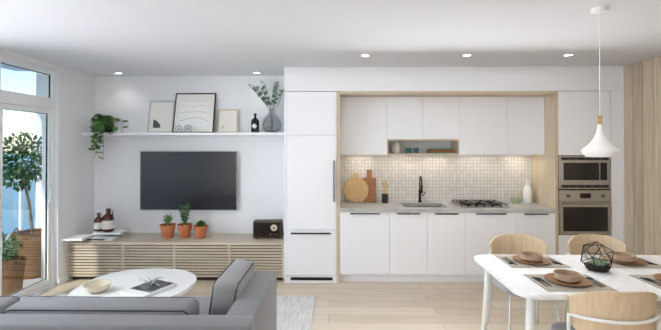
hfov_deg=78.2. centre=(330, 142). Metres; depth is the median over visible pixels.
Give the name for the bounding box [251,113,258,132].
bottle
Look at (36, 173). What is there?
tree
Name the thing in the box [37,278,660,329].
floor
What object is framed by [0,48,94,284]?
wall
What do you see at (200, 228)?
plant pot
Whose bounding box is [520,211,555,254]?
base cabinet
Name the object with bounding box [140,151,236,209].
tv
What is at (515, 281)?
dining table
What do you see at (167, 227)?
potted cactus
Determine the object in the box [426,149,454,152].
books
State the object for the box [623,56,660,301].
wall slats
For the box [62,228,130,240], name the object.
books
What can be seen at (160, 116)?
art
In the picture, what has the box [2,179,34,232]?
railing
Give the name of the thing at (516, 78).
wall
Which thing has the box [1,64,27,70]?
ceiling
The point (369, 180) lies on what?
cutting board
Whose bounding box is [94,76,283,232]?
wall
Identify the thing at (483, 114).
upper cabinet
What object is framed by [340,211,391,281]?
base cabinet
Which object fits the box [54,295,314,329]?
rug
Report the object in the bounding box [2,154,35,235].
sea
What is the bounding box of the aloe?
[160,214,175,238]
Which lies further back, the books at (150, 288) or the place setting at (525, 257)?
the books at (150, 288)
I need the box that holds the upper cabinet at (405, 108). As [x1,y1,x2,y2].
[388,91,423,138]
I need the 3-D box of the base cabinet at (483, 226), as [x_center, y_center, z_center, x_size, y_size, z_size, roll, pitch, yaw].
[1.945,1.270,5.212,0.610,0.868,0.597,0,0,1]
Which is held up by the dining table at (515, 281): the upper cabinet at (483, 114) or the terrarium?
the terrarium
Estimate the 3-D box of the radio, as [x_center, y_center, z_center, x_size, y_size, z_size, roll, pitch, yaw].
[-0.810,1.113,5.258,0.360,0.225,0.174,0,0,1]
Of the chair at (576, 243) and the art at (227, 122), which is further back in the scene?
the art at (227, 122)
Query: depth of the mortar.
5.31 m
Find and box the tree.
[2,130,41,279]
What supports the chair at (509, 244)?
on the floor at (399, 306)
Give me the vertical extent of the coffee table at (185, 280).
0.345 m
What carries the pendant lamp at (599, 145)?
hanging from the ceiling at (183, 37)
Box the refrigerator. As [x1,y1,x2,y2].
[284,91,339,282]
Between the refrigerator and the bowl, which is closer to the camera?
the bowl
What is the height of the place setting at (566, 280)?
0.064 m
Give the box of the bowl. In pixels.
[82,279,111,293]
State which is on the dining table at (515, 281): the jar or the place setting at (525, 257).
the place setting at (525, 257)
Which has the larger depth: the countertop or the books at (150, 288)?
the countertop
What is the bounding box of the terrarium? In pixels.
[580,241,613,271]
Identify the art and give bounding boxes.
[147,101,174,132]
[172,93,215,132]
[217,109,238,132]
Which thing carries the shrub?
on the floor at (27, 280)
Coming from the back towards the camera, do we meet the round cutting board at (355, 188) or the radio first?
the round cutting board at (355, 188)
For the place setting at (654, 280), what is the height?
0.064 m
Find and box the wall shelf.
[81,132,283,135]
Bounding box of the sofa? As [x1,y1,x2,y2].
[0,259,276,329]
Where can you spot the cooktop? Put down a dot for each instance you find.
(462, 204)
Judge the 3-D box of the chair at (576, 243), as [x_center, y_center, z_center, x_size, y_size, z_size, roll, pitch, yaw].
[2.427,1.273,3.614,0.549,0.838,0.465,0,0,1]
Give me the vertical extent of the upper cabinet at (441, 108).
0.578 m
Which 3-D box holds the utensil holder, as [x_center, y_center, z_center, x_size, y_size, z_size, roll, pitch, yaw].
[0.723,0.642,5.396,0.091,0.304,0.086,0,0,1]
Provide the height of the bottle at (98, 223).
0.235 m
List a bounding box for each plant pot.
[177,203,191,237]
[194,220,207,238]
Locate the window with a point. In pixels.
(19, 101)
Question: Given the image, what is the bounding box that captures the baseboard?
[58,275,72,284]
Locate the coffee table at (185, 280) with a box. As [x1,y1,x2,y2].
[68,268,196,296]
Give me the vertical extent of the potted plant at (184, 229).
0.434 m
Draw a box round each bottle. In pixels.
[94,212,102,231]
[102,208,113,231]
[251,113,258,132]
[523,180,531,203]
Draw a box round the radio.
[253,219,282,238]
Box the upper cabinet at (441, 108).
[424,91,459,138]
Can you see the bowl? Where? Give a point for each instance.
(97, 286)
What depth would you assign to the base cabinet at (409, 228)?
4.93 m
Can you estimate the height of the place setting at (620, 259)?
0.064 m
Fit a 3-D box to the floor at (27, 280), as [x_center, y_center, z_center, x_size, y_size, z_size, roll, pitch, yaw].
[-4.848,1.781,3.657,2.750,0.120,11.500,0,0,1]
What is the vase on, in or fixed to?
on the wall shelf
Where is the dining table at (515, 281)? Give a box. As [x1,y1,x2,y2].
[474,254,660,329]
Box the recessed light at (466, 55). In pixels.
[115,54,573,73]
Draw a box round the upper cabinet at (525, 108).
[508,91,543,154]
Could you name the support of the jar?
in the upper cabinet at (405, 108)
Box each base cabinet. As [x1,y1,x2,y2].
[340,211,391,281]
[392,203,427,281]
[420,203,467,281]
[468,211,519,281]
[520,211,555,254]
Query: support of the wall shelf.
attached to the wall at (260, 177)
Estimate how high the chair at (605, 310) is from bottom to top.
0.838 m
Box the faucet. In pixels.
[418,176,424,201]
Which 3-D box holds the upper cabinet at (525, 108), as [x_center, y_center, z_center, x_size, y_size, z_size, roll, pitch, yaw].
[2.487,-0.236,5.342,0.470,0.778,0.347,0,0,1]
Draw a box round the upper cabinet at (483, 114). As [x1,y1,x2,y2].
[452,91,507,154]
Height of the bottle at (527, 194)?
0.300 m
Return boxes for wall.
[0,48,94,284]
[35,73,41,227]
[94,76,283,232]
[284,66,622,91]
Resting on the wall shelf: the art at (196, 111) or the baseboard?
the art at (196, 111)
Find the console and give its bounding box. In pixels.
[67,233,283,279]
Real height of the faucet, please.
0.358 m
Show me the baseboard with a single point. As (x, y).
(63, 279)
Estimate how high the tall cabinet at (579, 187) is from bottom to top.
2.330 m
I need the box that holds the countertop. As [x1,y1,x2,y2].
[340,203,555,210]
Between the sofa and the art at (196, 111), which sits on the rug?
the sofa
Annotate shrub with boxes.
[2,232,26,295]
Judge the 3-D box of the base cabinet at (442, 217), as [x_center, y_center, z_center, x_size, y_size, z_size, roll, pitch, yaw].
[1.410,1.270,5.220,0.460,0.868,0.597,0,0,1]
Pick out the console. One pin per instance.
(211, 256)
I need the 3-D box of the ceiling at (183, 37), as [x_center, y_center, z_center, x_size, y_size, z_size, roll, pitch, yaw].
[0.085,-1.008,1.409,7.280,0.100,8.800,0,0,1]
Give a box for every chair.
[487,234,559,329]
[551,291,660,329]
[562,234,625,321]
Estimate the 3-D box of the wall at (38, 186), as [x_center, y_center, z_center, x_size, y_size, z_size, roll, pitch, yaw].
[-3.826,0.335,5.929,0.770,2.810,0.250,0,0,1]
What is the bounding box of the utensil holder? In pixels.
[382,180,387,202]
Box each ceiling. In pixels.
[0,0,660,75]
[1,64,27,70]
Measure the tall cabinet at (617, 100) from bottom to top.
2.330 m
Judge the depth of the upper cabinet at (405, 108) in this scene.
5.19 m
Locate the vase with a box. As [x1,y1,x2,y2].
[248,81,283,131]
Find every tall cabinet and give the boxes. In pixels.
[528,91,615,254]
[612,91,622,241]
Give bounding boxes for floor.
[2,228,40,288]
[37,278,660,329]
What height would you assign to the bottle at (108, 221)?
0.294 m
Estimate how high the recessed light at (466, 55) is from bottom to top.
0.004 m
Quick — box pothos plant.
[87,114,127,160]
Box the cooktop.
[451,200,509,207]
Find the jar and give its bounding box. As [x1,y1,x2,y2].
[392,143,400,152]
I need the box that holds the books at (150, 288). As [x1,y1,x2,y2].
[120,277,176,296]
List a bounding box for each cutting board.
[344,172,367,201]
[363,170,375,201]
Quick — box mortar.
[510,193,520,203]
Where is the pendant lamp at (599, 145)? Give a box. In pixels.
[581,6,619,156]
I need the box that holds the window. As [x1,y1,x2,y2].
[0,56,57,295]

